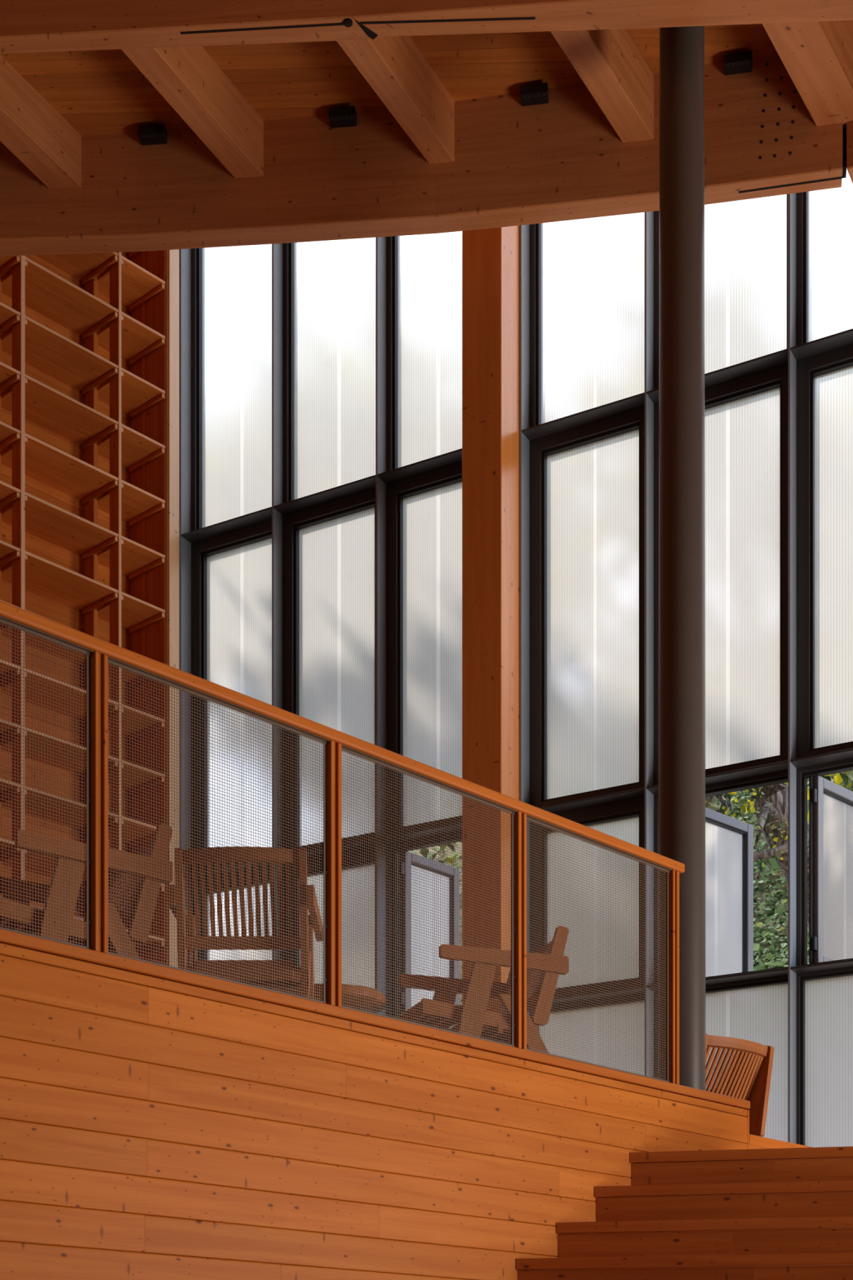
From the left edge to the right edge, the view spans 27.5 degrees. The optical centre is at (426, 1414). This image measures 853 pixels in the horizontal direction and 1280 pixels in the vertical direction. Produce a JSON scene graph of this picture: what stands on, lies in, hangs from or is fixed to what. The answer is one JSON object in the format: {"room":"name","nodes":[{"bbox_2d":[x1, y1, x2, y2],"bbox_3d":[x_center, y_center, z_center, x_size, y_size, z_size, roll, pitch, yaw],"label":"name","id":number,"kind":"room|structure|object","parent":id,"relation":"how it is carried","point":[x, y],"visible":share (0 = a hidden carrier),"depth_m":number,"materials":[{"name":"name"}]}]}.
{"room":"library","nodes":[
{"label":"library","id":0,"kind":"room"},
{"bbox_2d":[178,248,179,847],"bbox_3d":[-4.290,-3.600,13.664,6.002,10.200,0.185,0,0,29],"label":"wall","id":1,"kind":"structure","parent":0,"point":[179,249],"depth_m":12.13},
{"bbox_2d":[179,231,462,1028],"bbox_3d":[-0.547,-4.910,11.866,2.292,7.420,0.704,0,0,29],"label":"window","id":2,"kind":"structure","parent":1,"relation":"in","point":[321,381],"depth_m":11.72,"materials":[{"name":"glass"}]},
{"bbox_2d":[0,23,777,135],"bbox_3d":[1.500,-7.657,2.250,17.000,0.490,16.500,0,0,0],"label":"ceiling","id":3,"kind":"structure","parent":0,"point":[96,91],"depth_m":9.84,"materials":[{"name":"brown wood"}]},
{"bbox_2d":[0,54,81,188],"bbox_3d":[-2.400,-7.430,9.769,0.180,0.380,1.265,0,0,28],"label":"joist","id":4,"kind":"object","parent":3,"relation":"attached to","point":[31,128],"visible":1,"depth_m":9.97,"materials":[{"name":"brown wood"}]},
{"bbox_2d":[137,124,167,145],"bbox_3d":[-1.604,-7.513,10.200,0.156,0.092,0.087,0,0,5],"label":"ceiling spotlight","id":5,"kind":"object","parent":3,"relation":"attached to","point":[151,134],"visible":1,"depth_m":10.16,"materials":[{"name":"black metal"}]},
{"bbox_2d":[0,0,377,53],"bbox_3d":[-1.583,-7.799,8.793,2.673,1.722,0.154,0,0,3],"label":"ceiling beam","id":6,"kind":"structure","parent":3,"relation":"attached to","point":[26,26],"depth_m":8.75,"materials":[{"name":"brown wood"}]},
{"bbox_2d":[120,45,263,177],"bbox_3d":[-1.381,-7.434,9.531,0.168,0.373,1.610,0,0,27],"label":"joist","id":7,"kind":"object","parent":3,"relation":"attached to","point":[188,78],"visible":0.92,"depth_m":9.75,"materials":[{"name":"brown wood"}]},
{"bbox_2d":[328,106,356,128],"bbox_3d":[-0.486,-7.542,10.102,0.156,0.092,0.087,0,0,5],"label":"ceiling spotlight","id":8,"kind":"object","parent":3,"relation":"attached to","point":[344,116],"visible":1,"depth_m":10.06,"materials":[{"name":"black metal"}]},
{"bbox_2d":[336,35,454,164],"bbox_3d":[-0.245,-7.438,9.455,0.163,0.365,1.549,0,0,29],"label":"joist","id":9,"kind":"object","parent":3,"relation":"attached to","point":[393,67],"visible":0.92,"depth_m":9.67,"materials":[{"name":"brown wood"}]},
{"bbox_2d":[0,52,842,256],"bbox_3d":[-0.507,-7.804,10.164,5.747,1.712,0.293,0,0,6],"label":"ceiling beam","id":10,"kind":"structure","parent":3,"relation":"attached to","point":[561,159],"depth_m":10.12,"materials":[{"name":"brown wood"}]},
{"bbox_2d":[520,82,548,106],"bbox_3d":[0.619,-7.572,9.968,0.156,0.092,0.087,0,0,9],"label":"ceiling spotlight","id":11,"kind":"object","parent":3,"relation":"attached to","point":[538,93],"visible":1,"depth_m":9.94,"materials":[{"name":"black metal"}]},
{"bbox_2d":[550,28,653,142],"bbox_3d":[0.864,-7.439,9.339,0.168,0.362,1.451,0,0,31],"label":"joist","id":12,"kind":"object","parent":3,"relation":"attached to","point":[609,63],"visible":0.83,"depth_m":9.57,"materials":[{"name":"brown wood"}]},
{"bbox_2d":[351,0,852,36],"bbox_3d":[1.318,-7.804,8.581,3.382,1.712,0.284,0,0,3],"label":"ceiling beam","id":13,"kind":"structure","parent":3,"relation":"attached to","point":[385,18],"depth_m":8.65,"materials":[{"name":"brown wood"}]},
{"bbox_2d":[724,50,752,75],"bbox_3d":[1.750,-7.602,9.775,0.156,0.092,0.087,0,0,11],"label":"ceiling spotlight","id":14,"kind":"object","parent":3,"relation":"attached to","point":[741,62],"visible":1,"depth_m":9.74,"materials":[{"name":"black metal"}]},
{"bbox_2d":[762,20,852,126],"bbox_3d":[1.984,-7.413,9.183,0.258,0.414,1.422,0,0,32],"label":"joist","id":15,"kind":"object","parent":3,"relation":"attached to","point":[817,56],"visible":0.78,"depth_m":9.34,"materials":[{"name":"brown wood"}]},
{"bbox_2d":[842,120,852,182],"bbox_3d":[3.413,-7.803,9.226,2.458,1.714,0.155,0,0,28],"label":"ceiling beam","id":16,"kind":"structure","parent":3,"relation":"attached to","point":[847,131],"depth_m":9.71,"materials":[{"name":"brown wood"}]},
{"bbox_2d":[0,942,813,1279],"bbox_3d":[-0.094,-0.043,7.294,0.100,3.086,8.358,0,0,44],"label":"wall","id":17,"kind":"structure","parent":0,"point":[152,1128],"depth_m":6.72,"materials":[{"name":"brown wood"}]},
{"bbox_2d":[0,928,750,1109],"bbox_3d":[-0.680,-1.609,6.686,0.115,0.041,6.670,0,0,44],"label":"trim","id":18,"kind":"structure","parent":17,"relation":"on","point":[6,937],"depth_m":6.93,"materials":[{"name":"brown wood"}]},
{"bbox_2d":[0,600,684,1084],"bbox_3d":[-0.479,-2.180,6.850,0.063,1.100,4.984,0,0,44],"label":"balcony railing","id":19,"kind":"object","parent":18,"relation":"on","point":[100,653],"visible":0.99,"depth_m":6.93,"materials":[{"name":"wood"}]},
{"bbox_3d":[-2.176,-1.520,8.272,6.848,0.120,9.104,0,0,0],"label":"floor","id":20,"kind":"structure","parent":0,"visible":0},
{"bbox_2d":[0,249,167,964],"bbox_3d":[-2.941,-5.123,10.958,0.422,7.086,2.975,0,0,43],"label":"bookcase","id":21,"kind":"object","parent":20,"relation":"on","point":[83,337],"visible":0.42,"depth_m":11.65,"materials":[{"name":"brown wood"}]},
{"bbox_2d":[0,823,173,959],"bbox_3d":[-1.490,-1.992,7.113,0.779,0.823,0.620,0,0,-36],"label":"lounge chair","id":22,"kind":"object","parent":20,"relation":"on","point":[38,835],"visible":0.34,"depth_m":6.96,"materials":[{"name":"brown wood"}]},
{"bbox_2d":[167,248,178,967],"bbox_3d":[-1.754,-5.090,11.971,0.050,7.020,0.112,0,0,29],"label":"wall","id":23,"kind":"structure","parent":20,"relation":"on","point":[172,255],"depth_m":11.94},
{"bbox_2d":[167,846,323,999],"bbox_3d":[-0.787,-1.992,7.710,0.620,0.823,0.779,0,0,0],"label":"lounge chair","id":24,"kind":"object","parent":20,"relation":"on","point":[180,900],"visible":0.43,"depth_m":7.45,"materials":[{"name":"brown wood"}]},
{"bbox_2d":[314,982,386,1013],"bbox_3d":[-0.462,-1.804,8.450,0.536,0.455,0.536,0,0,0],"label":"side table","id":25,"kind":"object","parent":20,"relation":"on","point":[322,984],"visible":0.18,"depth_m":8.29,"materials":[{"name":"brown wood"}]},
{"bbox_2d":[395,924,568,1053],"bbox_3d":[0.267,-1.992,8.699,0.779,0.823,0.620,0,0,-20],"label":"lounge chair","id":26,"kind":"object","parent":20,"relation":"on","point":[454,948],"visible":0.46,"depth_m":8.50,"materials":[{"name":"brown wood"}]},
{"bbox_3d":[1.500,1.600,2.500,17.000,0.200,17.000,0,0,0],"label":"floor","id":27,"kind":"structure","parent":0,"visible":0},
{"bbox_2d":[515,1146,852,1279],"bbox_3d":[1.917,0.123,6.784,3.519,2.754,6.810,0,0,44],"label":"staircase","id":28,"kind":"structure","parent":27,"relation":"on","point":[787,1212],"depth_m":7.91,"materials":[{"name":"brown wood"}]},
{"bbox_3d":[-0.064,-1.140,10.751,5.925,0.120,4.146,0,0,0],"label":"floor","id":29,"kind":"structure","parent":0,"visible":0},
{"bbox_2d":[462,225,519,1028],"bbox_3d":[0.435,-4.900,10.862,0.272,7.400,0.400,0,0,29],"label":"column","id":30,"kind":"structure","parent":29,"relation":"on","point":[491,257],"depth_m":10.70,"materials":[{"name":"brown wood"}]},
{"bbox_2d":[658,26,706,1090],"bbox_3d":[1.321,-4.410,9.000,0.340,6.420,0.340,0,0,0],"label":"steel column","id":31,"kind":"structure","parent":29,"relation":"on","point":[682,420],"depth_m":8.90,"materials":[{"name":"black metal"}]},
{"bbox_2d":[652,1033,774,1136],"bbox_3d":[1.461,-1.611,9.631,0.556,0.823,0.779,0,0,-38],"label":"lounge chair","id":32,"kind":"object","parent":29,"relation":"on","point":[748,1075],"visible":0.2,"depth_m":9.46,"materials":[{"name":"brown wood"}]},
{"label":"outside","id":33,"kind":"structure","parent":0,"visible":0},
{"bbox_2d":[413,792,809,1005],"bbox_3d":[5.410,-6.653,18.731,24.000,13.818,17.001,0,0,29],"label":"hillside","id":34,"kind":"structure","parent":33,"point":[767,891],"depth_m":17.57,"materials":[{"name":"plant"}]},
{"bbox_2d":[419,841,462,864],"bbox_3d":[-0.936,-7.328,15.004,4.274,6.272,2.808,0,0,0],"label":"tree","id":35,"kind":"object","parent":34,"relation":"on","point":[448,845],"visible":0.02,"depth_m":14.71,"materials":[{"name":"green plant"}]},
{"bbox_2d":[409,775,824,1002],"bbox_3d":[4.260,-6.485,18.817,20.317,13.305,11.762,0,0,29],"label":"foliage","id":36,"kind":"object","parent":34,"relation":"on","point":[776,960],"visible":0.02,"depth_m":17.26,"materials":[{"name":"green plant"}]},
{"bbox_2d":[705,790,753,824],"bbox_3d":[1.669,-6.461,13.572,2.367,5.883,2.447,0,0,41],"label":"tree","id":37,"kind":"object","parent":34,"relation":"on","point":[715,807],"visible":0.02,"depth_m":13.32,"materials":[{"name":"green plant"}]},
{"bbox_2d":[705,782,809,931],"bbox_3d":[2.087,-6.632,13.531,3.592,7.012,2.790,0,0,0],"label":"tree","id":38,"kind":"object","parent":34,"relation":"on","point":[770,803],"visible":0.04,"depth_m":13.05,"materials":[{"name":"green plant"}]},
{"bbox_2d":[786,770,852,821],"bbox_3d":[3.343,-6.424,13.866,2.732,5.408,2.633,0,0,0],"label":"tree","id":39,"kind":"object","parent":34,"relation":"on","point":[845,780],"visible":0.06,"depth_m":13.62,"materials":[{"name":"green plant"}]},
{"bbox_3d":[6.493,-3.400,7.646,7.083,9.800,4.074,0,0,0],"label":"wall","id":40,"kind":"structure","parent":0,"visible":0},
{"bbox_2d":[520,168,852,1147],"bbox_3d":[2.301,-4.910,10.354,3.475,7.420,0.840,0,0,29],"label":"window","id":41,"kind":"structure","parent":40,"relation":"in","point":[779,268],"depth_m":10.42,"materials":[{"name":"glass"}]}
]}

